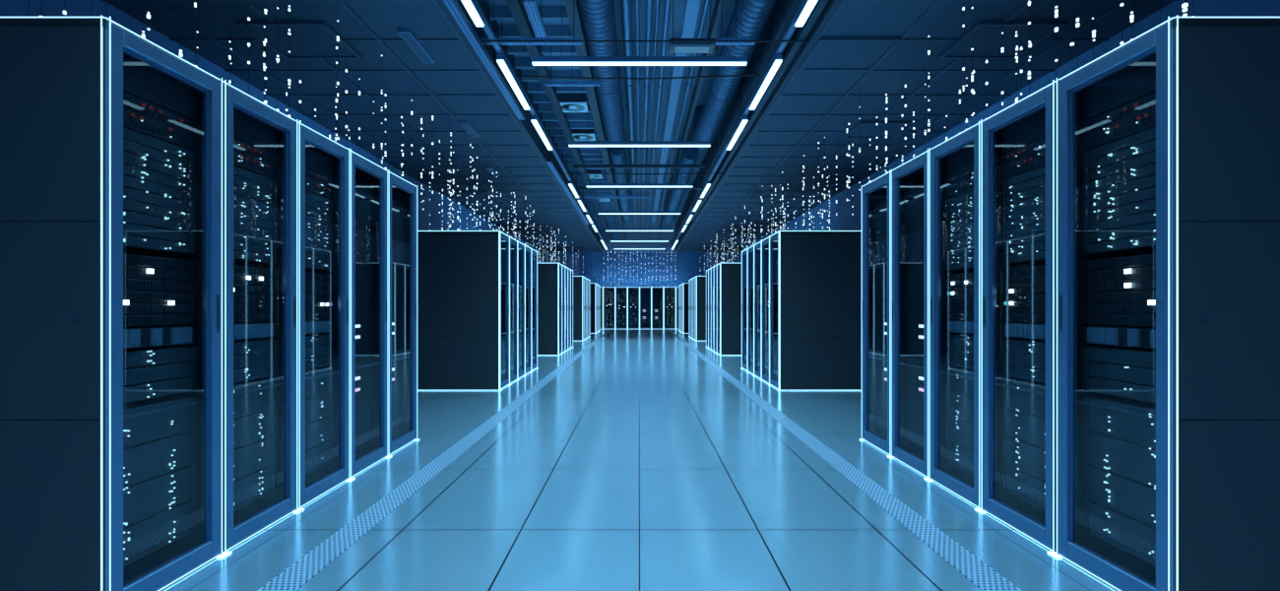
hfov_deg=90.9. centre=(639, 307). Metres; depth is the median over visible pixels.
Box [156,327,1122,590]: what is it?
floor
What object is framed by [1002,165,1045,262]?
unit
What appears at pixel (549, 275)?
rack
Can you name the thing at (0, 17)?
light
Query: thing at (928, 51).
string
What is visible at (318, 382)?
unit
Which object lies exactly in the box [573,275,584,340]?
rack
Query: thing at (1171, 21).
light
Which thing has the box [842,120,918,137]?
access panel
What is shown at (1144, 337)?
shelf
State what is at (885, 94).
string
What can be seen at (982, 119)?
light
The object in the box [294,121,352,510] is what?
rack
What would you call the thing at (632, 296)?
unit
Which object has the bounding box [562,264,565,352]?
rack
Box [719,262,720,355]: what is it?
light
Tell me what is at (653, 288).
rack
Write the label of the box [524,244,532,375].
rack
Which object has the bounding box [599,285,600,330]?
rack
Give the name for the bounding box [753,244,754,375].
light
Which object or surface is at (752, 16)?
spiral duct
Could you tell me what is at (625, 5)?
ceiling pipe
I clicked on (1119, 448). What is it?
unit
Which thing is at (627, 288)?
light
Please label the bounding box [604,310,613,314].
panel
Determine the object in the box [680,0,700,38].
cable tray
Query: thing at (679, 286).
rack
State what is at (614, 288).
light
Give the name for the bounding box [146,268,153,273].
light
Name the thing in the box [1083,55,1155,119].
unit
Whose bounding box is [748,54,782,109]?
strip light
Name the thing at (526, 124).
trim
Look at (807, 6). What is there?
strip light
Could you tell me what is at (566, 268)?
rack
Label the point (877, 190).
rack
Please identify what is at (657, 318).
array
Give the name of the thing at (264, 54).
string
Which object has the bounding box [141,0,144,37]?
string
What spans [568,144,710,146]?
diffuser
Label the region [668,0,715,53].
junction box
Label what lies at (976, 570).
floor grate
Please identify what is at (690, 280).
rack
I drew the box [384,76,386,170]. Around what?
string
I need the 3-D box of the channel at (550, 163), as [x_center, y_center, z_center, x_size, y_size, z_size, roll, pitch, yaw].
[-1.185,-2.398,11.352,0.063,1.015,6.304,0,0,0]
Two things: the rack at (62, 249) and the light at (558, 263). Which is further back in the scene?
the light at (558, 263)
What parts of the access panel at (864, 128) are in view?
panel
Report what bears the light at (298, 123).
on the rack at (310, 485)
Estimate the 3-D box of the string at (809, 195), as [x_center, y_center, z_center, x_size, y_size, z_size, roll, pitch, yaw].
[2.953,-1.484,10.922,0.012,0.928,0.012,0,0,0]
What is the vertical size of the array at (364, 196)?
1.198 m
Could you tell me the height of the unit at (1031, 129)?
0.129 m
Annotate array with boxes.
[355,182,374,359]
[355,357,374,449]
[391,198,405,352]
[391,351,405,431]
[640,290,649,314]
[640,314,649,326]
[652,290,661,314]
[652,314,661,326]
[873,198,887,352]
[873,351,887,431]
[904,182,923,359]
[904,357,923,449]
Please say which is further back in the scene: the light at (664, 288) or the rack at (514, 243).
the light at (664, 288)
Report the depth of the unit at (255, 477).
3.15 m
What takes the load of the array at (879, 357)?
attached to the rack at (877, 190)
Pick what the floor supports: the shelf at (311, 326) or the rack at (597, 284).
the rack at (597, 284)
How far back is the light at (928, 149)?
4.00 m
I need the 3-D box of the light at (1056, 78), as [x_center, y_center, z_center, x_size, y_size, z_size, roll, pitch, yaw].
[1.833,0.039,2.766,0.003,2.090,0.002,0,0,0]
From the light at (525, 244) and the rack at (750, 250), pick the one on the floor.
the rack at (750, 250)
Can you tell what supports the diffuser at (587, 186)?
attached to the light bar at (587, 184)
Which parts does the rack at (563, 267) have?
glass pane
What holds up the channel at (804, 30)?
hanging from the ceiling at (550, 10)
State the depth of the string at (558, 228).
15.62 m
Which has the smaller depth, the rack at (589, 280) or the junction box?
the junction box
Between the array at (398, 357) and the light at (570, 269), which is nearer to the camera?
the array at (398, 357)
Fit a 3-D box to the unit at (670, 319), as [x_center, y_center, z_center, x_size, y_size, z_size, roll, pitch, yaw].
[1.520,0.677,31.985,0.510,0.584,0.631,0,0,0]
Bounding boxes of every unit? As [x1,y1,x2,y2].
[123,55,195,119]
[123,127,195,253]
[123,396,196,567]
[233,109,276,153]
[233,165,276,262]
[233,380,277,511]
[305,143,332,177]
[305,191,332,269]
[305,369,332,475]
[501,258,502,290]
[501,334,502,376]
[510,261,511,291]
[510,332,511,372]
[604,293,613,301]
[604,315,613,326]
[617,293,626,302]
[617,315,626,326]
[629,293,638,301]
[629,315,638,326]
[665,293,674,302]
[665,315,674,326]
[768,261,768,291]
[768,332,768,372]
[776,258,777,290]
[776,334,777,376]
[946,143,973,177]
[946,191,973,269]
[946,369,973,475]
[1001,380,1045,511]
[1002,109,1045,153]
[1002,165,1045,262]
[1082,396,1155,567]
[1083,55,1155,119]
[1083,127,1155,253]
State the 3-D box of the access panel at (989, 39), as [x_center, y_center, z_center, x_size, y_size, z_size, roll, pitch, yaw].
[2.620,-1.943,4.600,0.600,0.026,0.600,0,0,0]
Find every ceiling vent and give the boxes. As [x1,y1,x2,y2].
[396,28,435,63]
[458,121,481,137]
[484,166,500,176]
[558,93,588,112]
[572,128,595,140]
[587,169,602,178]
[597,198,610,201]
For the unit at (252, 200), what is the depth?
3.15 m
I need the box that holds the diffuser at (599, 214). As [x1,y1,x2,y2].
[598,213,680,214]
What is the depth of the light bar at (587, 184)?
9.93 m
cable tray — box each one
[505,0,802,244]
[651,37,686,222]
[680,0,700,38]
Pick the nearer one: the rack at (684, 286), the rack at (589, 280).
the rack at (589, 280)
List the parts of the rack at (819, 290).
door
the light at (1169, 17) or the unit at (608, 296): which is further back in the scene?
the unit at (608, 296)
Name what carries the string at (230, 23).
hanging from the ceiling at (424, 20)
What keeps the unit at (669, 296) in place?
attached to the rack at (665, 301)
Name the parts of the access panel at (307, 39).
panel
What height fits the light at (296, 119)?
2.090 m
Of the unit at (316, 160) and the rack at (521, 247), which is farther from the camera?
the rack at (521, 247)
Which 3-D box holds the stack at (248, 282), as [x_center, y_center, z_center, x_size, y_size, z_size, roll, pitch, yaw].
[-2.252,-0.064,3.082,0.685,0.272,0.510,0,0,0]
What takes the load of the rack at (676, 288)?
on the floor
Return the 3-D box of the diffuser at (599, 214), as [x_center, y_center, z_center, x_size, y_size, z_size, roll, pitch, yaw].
[0.000,-1.905,12.850,1.672,0.018,0.038,0,0,0]
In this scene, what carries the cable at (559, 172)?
attached to the rail at (486, 27)
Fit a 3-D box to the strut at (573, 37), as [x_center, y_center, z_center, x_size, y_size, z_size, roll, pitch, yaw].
[-0.820,-2.454,4.790,0.760,0.905,0.040,0,0,0]
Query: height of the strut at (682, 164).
0.900 m
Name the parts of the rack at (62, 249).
door, handle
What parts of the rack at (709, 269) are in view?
glass pane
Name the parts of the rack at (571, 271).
glass pane, door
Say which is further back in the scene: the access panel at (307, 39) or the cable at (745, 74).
the cable at (745, 74)
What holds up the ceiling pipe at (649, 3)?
attached to the ceiling at (550, 10)
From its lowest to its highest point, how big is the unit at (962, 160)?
0.129 m
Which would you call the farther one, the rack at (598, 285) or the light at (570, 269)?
the rack at (598, 285)
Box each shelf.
[123,325,196,348]
[233,321,277,339]
[305,320,332,333]
[946,320,973,333]
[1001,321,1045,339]
[1082,325,1155,348]
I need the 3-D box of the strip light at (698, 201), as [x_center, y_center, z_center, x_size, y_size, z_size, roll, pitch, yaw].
[1.078,-1.927,11.875,0.060,0.062,1.250,0,0,0]
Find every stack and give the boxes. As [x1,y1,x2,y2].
[123,254,196,326]
[233,264,277,321]
[305,272,332,319]
[604,303,613,308]
[617,303,626,308]
[629,303,638,308]
[665,303,674,308]
[946,272,973,319]
[1001,264,1045,321]
[1082,254,1155,326]
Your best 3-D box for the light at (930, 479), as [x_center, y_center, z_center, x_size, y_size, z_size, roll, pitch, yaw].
[1.845,1.087,3.690,0.006,0.001,0.596,0,0,0]
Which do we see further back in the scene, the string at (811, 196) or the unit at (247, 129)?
the string at (811, 196)
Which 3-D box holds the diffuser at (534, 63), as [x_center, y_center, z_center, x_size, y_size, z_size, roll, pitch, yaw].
[0.000,-1.905,4.930,1.672,0.018,0.038,0,0,0]
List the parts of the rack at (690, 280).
door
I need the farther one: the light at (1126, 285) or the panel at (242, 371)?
the panel at (242, 371)
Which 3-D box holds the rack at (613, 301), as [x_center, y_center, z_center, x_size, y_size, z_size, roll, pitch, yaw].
[-1.520,0.042,32.184,0.602,2.104,1.224,0,0,0]
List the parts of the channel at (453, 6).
hanger rod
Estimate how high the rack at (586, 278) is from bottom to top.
2.104 m
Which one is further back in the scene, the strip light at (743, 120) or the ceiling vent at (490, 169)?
the ceiling vent at (490, 169)
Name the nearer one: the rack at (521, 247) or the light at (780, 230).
the light at (780, 230)
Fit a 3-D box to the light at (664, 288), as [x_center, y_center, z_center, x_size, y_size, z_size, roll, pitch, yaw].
[1.229,0.039,31.593,0.018,2.090,0.019,0,0,0]
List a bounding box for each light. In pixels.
[0,16,104,17]
[100,15,102,590]
[105,17,219,79]
[109,16,110,590]
[123,300,128,305]
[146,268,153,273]
[158,554,219,590]
[168,300,174,305]
[221,77,222,554]
[222,80,296,121]
[222,510,295,553]
[224,79,225,552]
[296,119,297,510]
[297,121,348,149]
[297,478,348,509]
[299,121,300,508]
[350,148,351,477]
[417,230,499,231]
[460,0,484,26]
[496,54,530,109]
[499,230,500,389]
[509,235,510,383]
[524,244,525,375]
[530,115,552,150]
[558,262,559,355]
[568,181,578,197]
[570,268,571,347]
[576,197,586,211]
[585,212,593,223]
[589,280,590,336]
[614,287,615,328]
[627,287,628,328]
[650,287,651,328]
[663,287,664,328]
[685,212,693,223]
[688,280,689,336]
[692,197,702,211]
[700,181,710,197]
[707,268,708,347]
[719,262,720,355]
[726,115,748,150]
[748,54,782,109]
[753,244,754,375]
[768,235,769,383]
[778,230,779,389]
[779,230,861,231]
[794,0,818,26]
[927,148,928,477]
[930,121,981,149]
[930,478,981,509]
[978,120,979,508]
[981,119,982,510]
[982,80,1056,121]
[983,510,1056,553]
[1053,79,1054,552]
[1056,77,1057,554]
[1059,17,1173,79]
[1059,554,1120,590]
[1124,268,1131,273]
[1124,282,1131,287]
[1147,300,1154,305]
[1168,16,1169,590]
[1174,16,1279,17]
[1176,15,1178,590]
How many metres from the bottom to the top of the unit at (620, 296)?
0.441 m
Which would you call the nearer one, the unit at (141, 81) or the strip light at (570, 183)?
the unit at (141, 81)
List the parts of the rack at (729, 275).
door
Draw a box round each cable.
[480,40,808,42]
[515,73,760,79]
[559,172,724,174]
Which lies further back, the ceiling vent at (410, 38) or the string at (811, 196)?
the string at (811, 196)
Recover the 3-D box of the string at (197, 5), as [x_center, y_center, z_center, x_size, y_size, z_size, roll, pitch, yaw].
[-2.844,-1.484,4.055,0.012,0.928,0.012,0,0,0]
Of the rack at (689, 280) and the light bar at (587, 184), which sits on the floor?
the rack at (689, 280)
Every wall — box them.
[0,0,574,275]
[574,252,704,327]
[704,0,1279,275]
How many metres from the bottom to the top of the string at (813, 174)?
0.928 m
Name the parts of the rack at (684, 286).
door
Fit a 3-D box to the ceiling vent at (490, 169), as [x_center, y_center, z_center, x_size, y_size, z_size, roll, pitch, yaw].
[-2.100,-1.940,9.000,0.090,0.033,0.560,0,0,0]
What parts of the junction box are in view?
box lid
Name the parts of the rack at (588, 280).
door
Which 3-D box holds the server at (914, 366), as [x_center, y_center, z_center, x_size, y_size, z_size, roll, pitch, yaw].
[2.253,0.664,4.298,0.684,0.610,0.510,0,0,0]
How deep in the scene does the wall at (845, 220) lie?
5.68 m
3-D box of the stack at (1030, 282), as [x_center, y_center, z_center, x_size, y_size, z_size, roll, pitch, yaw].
[2.252,-0.064,3.082,0.685,0.272,0.510,0,0,0]
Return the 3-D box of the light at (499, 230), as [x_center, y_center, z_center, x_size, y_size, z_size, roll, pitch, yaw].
[-1.839,0.039,8.278,0.019,2.090,0.010,0,0,0]
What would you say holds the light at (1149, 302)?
attached to the stack at (1130, 279)
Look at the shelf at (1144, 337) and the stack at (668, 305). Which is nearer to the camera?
the shelf at (1144, 337)
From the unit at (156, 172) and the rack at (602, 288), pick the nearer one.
the unit at (156, 172)
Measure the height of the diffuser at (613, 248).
0.018 m
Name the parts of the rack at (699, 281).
door, glass pane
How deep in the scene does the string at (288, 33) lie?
3.42 m
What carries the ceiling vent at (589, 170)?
in the ceiling at (550, 10)
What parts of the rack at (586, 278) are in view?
glass pane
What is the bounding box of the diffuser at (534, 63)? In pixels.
[532,62,746,65]
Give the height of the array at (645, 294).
1.198 m
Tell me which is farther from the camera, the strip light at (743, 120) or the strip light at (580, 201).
the strip light at (580, 201)
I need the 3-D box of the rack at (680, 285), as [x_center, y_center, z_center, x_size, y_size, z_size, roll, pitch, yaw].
[2.429,0.042,27.920,1.224,2.104,0.602,0,0,0]
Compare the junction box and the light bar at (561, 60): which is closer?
the junction box
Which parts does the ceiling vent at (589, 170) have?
frame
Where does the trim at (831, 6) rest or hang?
attached to the ceiling at (854, 19)
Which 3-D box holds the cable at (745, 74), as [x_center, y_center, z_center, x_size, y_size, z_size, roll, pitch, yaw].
[-0.015,-1.958,5.350,2.071,0.051,0.016,0,0,0]
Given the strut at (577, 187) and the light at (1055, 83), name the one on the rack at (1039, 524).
the light at (1055, 83)
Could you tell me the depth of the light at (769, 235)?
8.87 m
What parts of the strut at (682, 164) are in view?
hanger rod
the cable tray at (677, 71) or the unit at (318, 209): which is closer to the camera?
the unit at (318, 209)
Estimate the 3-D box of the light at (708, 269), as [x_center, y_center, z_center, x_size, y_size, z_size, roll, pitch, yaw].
[1.839,0.039,16.725,0.019,2.090,0.018,0,0,0]
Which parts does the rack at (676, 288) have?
door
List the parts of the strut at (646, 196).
hanger rod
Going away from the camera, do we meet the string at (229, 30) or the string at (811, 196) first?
the string at (229, 30)
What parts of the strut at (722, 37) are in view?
hanger rod, hanger rod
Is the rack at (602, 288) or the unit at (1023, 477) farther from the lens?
the rack at (602, 288)
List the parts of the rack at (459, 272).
door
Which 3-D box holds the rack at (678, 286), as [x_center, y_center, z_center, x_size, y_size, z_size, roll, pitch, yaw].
[2.431,0.042,29.137,1.228,2.104,0.605,0,0,0]
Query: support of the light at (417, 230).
attached to the rack at (459, 272)
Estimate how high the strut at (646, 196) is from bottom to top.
0.900 m
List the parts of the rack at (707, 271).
door, glass pane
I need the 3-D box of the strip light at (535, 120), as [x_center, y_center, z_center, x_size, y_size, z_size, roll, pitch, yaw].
[-1.078,-1.927,7.020,0.060,0.062,1.200,0,0,0]
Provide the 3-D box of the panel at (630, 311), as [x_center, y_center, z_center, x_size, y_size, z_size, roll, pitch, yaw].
[-0.304,0.264,31.692,0.510,0.190,0.045,0,0,0]
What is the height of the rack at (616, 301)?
2.104 m
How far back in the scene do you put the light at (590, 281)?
23.42 m
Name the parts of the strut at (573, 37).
hanger rod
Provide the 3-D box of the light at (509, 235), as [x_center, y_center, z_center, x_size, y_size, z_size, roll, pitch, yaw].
[-1.839,0.039,8.870,0.019,2.090,0.010,0,0,0]
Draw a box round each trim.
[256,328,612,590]
[437,0,603,252]
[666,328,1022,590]
[675,0,841,252]
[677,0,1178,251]
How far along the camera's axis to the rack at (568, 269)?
16.47 m
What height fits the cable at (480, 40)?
0.014 m
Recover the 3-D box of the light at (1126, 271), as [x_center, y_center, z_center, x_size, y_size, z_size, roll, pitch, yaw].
[1.913,-0.141,2.469,0.005,0.018,0.030,0,0,0]
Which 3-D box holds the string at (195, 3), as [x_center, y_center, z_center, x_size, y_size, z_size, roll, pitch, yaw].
[-1.973,-1.484,2.800,0.012,0.928,0.012,0,0,0]
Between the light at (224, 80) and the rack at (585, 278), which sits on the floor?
the rack at (585, 278)
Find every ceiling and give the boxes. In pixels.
[106,1,601,251]
[486,0,735,252]
[677,1,1172,251]
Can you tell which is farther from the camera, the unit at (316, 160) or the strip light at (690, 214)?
the strip light at (690, 214)
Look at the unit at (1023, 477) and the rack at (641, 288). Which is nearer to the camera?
the unit at (1023, 477)
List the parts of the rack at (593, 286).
door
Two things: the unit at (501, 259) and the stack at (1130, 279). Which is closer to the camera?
the stack at (1130, 279)
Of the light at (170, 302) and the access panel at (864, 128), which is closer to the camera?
the light at (170, 302)
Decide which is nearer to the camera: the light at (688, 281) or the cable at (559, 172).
the cable at (559, 172)
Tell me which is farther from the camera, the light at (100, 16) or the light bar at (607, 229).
the light bar at (607, 229)
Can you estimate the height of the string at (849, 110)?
0.928 m
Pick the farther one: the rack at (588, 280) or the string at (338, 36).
the rack at (588, 280)
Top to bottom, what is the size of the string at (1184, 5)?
0.928 m
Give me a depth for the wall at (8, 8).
5.87 m
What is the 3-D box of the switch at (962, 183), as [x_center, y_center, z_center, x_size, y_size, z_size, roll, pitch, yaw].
[2.178,-0.741,3.690,0.534,0.126,0.510,0,0,0]
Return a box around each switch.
[123,91,196,150]
[233,137,277,179]
[305,167,332,198]
[946,167,973,198]
[1001,137,1045,179]
[1082,91,1155,150]
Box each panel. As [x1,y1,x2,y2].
[123,346,196,403]
[233,339,277,383]
[236,20,363,59]
[305,334,332,369]
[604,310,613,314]
[617,310,626,314]
[629,310,638,314]
[665,310,674,314]
[798,36,902,70]
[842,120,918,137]
[938,20,1067,59]
[946,334,973,369]
[1001,339,1045,383]
[1082,346,1155,403]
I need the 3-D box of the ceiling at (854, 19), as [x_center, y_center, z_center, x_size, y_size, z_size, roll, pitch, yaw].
[2.340,-2.431,9.000,2.160,0.950,26.000,0,0,0]
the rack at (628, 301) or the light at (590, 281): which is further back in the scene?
the rack at (628, 301)
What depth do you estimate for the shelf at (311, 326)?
3.77 m
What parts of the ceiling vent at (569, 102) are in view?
frame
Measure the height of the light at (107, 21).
0.001 m
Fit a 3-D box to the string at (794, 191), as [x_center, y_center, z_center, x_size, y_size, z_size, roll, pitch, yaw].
[2.585,-1.484,10.536,0.012,0.928,0.012,0,0,0]
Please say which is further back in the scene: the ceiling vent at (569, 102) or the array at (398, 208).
the ceiling vent at (569, 102)
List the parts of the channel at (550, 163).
hanger rod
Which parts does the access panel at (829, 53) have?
panel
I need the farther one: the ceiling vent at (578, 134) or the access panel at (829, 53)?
the ceiling vent at (578, 134)
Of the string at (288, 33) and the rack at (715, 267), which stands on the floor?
the rack at (715, 267)
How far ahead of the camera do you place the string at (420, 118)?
6.47 m
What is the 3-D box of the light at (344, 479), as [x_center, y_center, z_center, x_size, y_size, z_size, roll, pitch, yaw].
[-1.845,1.087,3.690,0.006,0.001,0.596,0,0,0]
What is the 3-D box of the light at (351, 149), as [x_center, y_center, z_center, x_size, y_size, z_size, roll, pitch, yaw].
[-1.833,0.039,4.005,0.003,2.090,0.002,0,0,0]
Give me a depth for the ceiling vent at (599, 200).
14.16 m
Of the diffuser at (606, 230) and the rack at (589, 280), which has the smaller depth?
the diffuser at (606, 230)
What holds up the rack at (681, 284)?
on the floor
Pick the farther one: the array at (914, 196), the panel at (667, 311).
the panel at (667, 311)
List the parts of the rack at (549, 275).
door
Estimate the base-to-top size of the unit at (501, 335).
0.584 m
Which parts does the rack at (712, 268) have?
glass pane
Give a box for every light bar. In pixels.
[531,0,747,65]
[568,140,710,146]
[585,183,693,187]
[598,210,680,214]
[605,228,673,231]
[610,239,668,241]
[613,217,665,249]
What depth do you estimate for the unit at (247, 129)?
3.15 m
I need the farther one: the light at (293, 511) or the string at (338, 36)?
the string at (338, 36)
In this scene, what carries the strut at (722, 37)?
hanging from the ceiling at (550, 10)
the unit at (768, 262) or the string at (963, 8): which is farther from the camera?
the unit at (768, 262)
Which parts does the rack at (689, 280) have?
glass pane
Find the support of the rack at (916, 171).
on the floor
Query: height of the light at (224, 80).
2.090 m
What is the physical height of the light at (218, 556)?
0.001 m
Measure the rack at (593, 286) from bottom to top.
2.104 m
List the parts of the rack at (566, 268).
glass pane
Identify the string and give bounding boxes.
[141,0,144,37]
[179,0,182,58]
[193,0,197,66]
[196,4,197,65]
[228,29,230,84]
[230,22,231,84]
[247,0,250,94]
[262,46,265,102]
[263,8,267,103]
[287,4,290,117]
[336,0,339,143]
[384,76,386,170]
[420,118,422,202]
[429,169,430,230]
[500,192,501,231]
[558,228,559,262]
[572,241,573,270]
[793,191,794,230]
[803,151,804,225]
[809,194,810,230]
[811,195,812,230]
[813,174,814,230]
[824,127,825,212]
[846,117,847,207]
[848,110,849,203]
[876,105,877,178]
[885,93,887,150]
[901,74,903,164]
[927,23,930,149]
[961,0,964,130]
[970,4,973,126]
[1027,0,1030,95]
[1054,5,1058,62]
[1075,0,1079,68]
[1120,0,1123,45]
[1130,0,1133,40]
[1181,0,1187,16]
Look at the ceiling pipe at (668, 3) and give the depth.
7.35 m
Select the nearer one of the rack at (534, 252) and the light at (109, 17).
the light at (109, 17)
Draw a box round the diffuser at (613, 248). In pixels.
[613,248,665,249]
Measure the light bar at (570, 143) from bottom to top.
1.010 m
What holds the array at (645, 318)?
attached to the rack at (641, 288)
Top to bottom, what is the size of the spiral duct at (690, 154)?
0.632 m
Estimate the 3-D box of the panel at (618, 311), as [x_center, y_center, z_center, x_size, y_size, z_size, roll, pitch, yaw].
[-0.912,0.264,31.692,0.510,0.190,0.045,0,0,0]
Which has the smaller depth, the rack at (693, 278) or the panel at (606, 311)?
the rack at (693, 278)
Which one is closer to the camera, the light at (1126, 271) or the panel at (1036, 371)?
the light at (1126, 271)
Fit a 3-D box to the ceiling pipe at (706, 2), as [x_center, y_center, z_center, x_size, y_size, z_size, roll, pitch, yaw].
[0.580,-2.753,10.750,0.052,0.306,21.500,0,0,0]
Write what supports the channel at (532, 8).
hanging from the ceiling at (550, 10)
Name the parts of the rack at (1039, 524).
handle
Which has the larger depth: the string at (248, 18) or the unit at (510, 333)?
the unit at (510, 333)
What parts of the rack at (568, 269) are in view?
glass pane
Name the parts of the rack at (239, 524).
handle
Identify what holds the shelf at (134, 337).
attached to the rack at (62, 249)
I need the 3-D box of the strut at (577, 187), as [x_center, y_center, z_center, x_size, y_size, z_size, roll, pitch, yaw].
[0.000,-2.456,10.700,2.200,0.900,0.040,0,0,0]
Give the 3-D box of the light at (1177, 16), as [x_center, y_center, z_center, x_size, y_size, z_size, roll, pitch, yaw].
[1.856,0.039,2.175,0.002,2.090,0.005,0,0,0]
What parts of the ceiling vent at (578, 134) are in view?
frame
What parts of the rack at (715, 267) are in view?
glass pane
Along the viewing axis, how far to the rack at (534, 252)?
11.24 m
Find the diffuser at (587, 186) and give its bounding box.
[586,186,692,187]
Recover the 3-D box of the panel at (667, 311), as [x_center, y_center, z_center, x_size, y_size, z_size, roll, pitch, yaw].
[1.520,0.264,31.692,0.510,0.190,0.045,0,0,0]
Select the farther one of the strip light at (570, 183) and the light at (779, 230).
the strip light at (570, 183)
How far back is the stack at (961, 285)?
3.77 m
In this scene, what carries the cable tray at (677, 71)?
hanging from the ceiling at (550, 10)
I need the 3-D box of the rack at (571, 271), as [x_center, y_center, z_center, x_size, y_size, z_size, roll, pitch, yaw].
[-2.431,0.042,17.017,1.228,2.104,0.605,0,0,0]
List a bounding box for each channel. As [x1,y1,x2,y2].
[442,0,524,119]
[522,0,547,37]
[546,121,589,225]
[690,0,828,221]
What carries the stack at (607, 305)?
attached to the rack at (613, 301)
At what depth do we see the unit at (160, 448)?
2.52 m
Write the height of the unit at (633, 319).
0.584 m
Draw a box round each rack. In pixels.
[0,15,226,590]
[219,79,301,555]
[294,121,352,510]
[347,148,389,479]
[385,170,419,456]
[417,230,510,390]
[510,236,518,384]
[517,241,525,379]
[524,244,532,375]
[531,249,537,370]
[537,262,562,355]
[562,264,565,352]
[565,266,568,350]
[568,268,570,349]
[570,268,573,347]
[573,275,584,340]
[584,277,585,338]
[585,277,587,338]
[587,279,589,337]
[588,279,590,336]
[590,283,596,332]
[596,283,597,331]
[597,284,598,331]
[598,285,599,330]
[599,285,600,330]
[600,287,603,328]
[603,287,615,328]
[615,287,627,328]
[627,287,639,328]
[640,287,651,328]
[651,287,663,328]
[663,287,675,328]
[675,287,678,328]
[678,285,679,330]
[679,285,680,330]
[680,284,681,331]
[681,283,682,331]
[682,283,688,332]
[688,279,690,336]
[689,279,691,337]
[691,277,693,338]
[693,277,694,338]
[694,275,705,340]
[705,268,708,347]
[708,268,710,349]
[710,266,713,350]
[713,264,716,352]
[716,262,741,355]
[741,248,747,370]
[746,244,754,375]
[753,241,761,379]
[760,236,768,384]
[768,230,861,390]
[859,170,893,456]
[889,148,931,479]
[926,120,984,510]
[977,79,1059,555]
[1052,15,1279,590]
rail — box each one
[474,0,608,249]
[670,0,804,249]
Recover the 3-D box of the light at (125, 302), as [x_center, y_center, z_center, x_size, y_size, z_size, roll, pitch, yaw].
[-1.913,-0.018,2.344,0.005,0.018,0.030,0,0,0]
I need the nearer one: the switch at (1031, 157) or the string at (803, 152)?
the switch at (1031, 157)
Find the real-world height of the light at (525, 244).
2.090 m
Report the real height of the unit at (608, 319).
0.584 m
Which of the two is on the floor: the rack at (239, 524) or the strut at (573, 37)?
the rack at (239, 524)
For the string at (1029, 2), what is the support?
hanging from the ceiling at (854, 19)
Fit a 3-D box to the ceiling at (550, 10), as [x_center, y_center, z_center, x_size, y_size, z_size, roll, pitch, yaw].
[0.000,-2.716,14.500,7.040,0.580,37.200,0,0,0]
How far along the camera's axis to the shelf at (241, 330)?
3.14 m
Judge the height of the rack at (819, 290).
2.100 m
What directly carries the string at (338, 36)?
hanging from the ceiling at (424, 20)
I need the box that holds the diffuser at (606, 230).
[605,230,673,231]
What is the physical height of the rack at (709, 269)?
2.104 m
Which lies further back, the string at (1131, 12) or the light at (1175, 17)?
the string at (1131, 12)
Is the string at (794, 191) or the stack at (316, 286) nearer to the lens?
the stack at (316, 286)
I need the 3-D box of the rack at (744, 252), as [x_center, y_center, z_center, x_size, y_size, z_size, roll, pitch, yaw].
[2.431,0.044,11.008,1.228,2.100,0.605,0,0,0]
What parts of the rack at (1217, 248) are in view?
handle, door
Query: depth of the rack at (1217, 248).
2.17 m
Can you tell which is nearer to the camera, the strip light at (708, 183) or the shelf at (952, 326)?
the shelf at (952, 326)
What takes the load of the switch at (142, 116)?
attached to the rack at (62, 249)
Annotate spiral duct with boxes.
[577,0,625,140]
[608,146,631,220]
[664,146,699,223]
[693,0,775,149]
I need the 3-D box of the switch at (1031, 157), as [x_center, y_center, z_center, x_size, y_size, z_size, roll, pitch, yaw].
[2.178,-0.741,3.082,0.534,0.126,0.510,0,0,0]
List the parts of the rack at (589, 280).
glass pane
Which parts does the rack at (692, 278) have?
glass pane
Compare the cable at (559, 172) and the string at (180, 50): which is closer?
the string at (180, 50)
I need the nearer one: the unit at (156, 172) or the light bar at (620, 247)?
the unit at (156, 172)
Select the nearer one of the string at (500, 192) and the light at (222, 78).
the light at (222, 78)
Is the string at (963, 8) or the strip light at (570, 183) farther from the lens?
the strip light at (570, 183)
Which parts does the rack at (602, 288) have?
door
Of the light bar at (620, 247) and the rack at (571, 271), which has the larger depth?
the light bar at (620, 247)
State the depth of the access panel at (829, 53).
4.80 m
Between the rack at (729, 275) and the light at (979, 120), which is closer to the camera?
the light at (979, 120)
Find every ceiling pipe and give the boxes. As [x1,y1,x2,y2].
[620,0,637,228]
[635,0,639,228]
[640,0,652,228]
[643,0,659,228]
[645,0,671,228]
[656,0,709,228]
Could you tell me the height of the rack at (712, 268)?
2.104 m
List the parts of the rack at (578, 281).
glass pane, door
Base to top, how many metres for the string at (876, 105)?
0.928 m
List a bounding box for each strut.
[480,0,581,45]
[545,45,599,86]
[573,118,705,167]
[576,186,703,189]
[584,150,650,198]
[715,0,755,45]
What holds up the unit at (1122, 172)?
attached to the rack at (1217, 248)
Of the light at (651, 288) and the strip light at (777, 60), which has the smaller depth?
the strip light at (777, 60)
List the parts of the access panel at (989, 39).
panel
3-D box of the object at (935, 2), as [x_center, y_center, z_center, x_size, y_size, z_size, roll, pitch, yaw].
[2.340,-1.950,9.000,2.160,0.012,26.000,0,0,0]
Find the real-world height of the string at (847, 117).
0.928 m
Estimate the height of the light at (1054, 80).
2.090 m
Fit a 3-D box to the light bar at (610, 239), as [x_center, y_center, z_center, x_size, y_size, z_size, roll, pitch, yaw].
[0.000,-2.401,18.150,1.680,1.010,0.044,0,0,0]
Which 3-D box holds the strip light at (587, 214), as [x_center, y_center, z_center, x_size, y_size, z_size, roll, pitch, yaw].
[-1.078,-1.927,13.675,0.060,0.062,1.250,0,0,0]
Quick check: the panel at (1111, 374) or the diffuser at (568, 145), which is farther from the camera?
the diffuser at (568, 145)

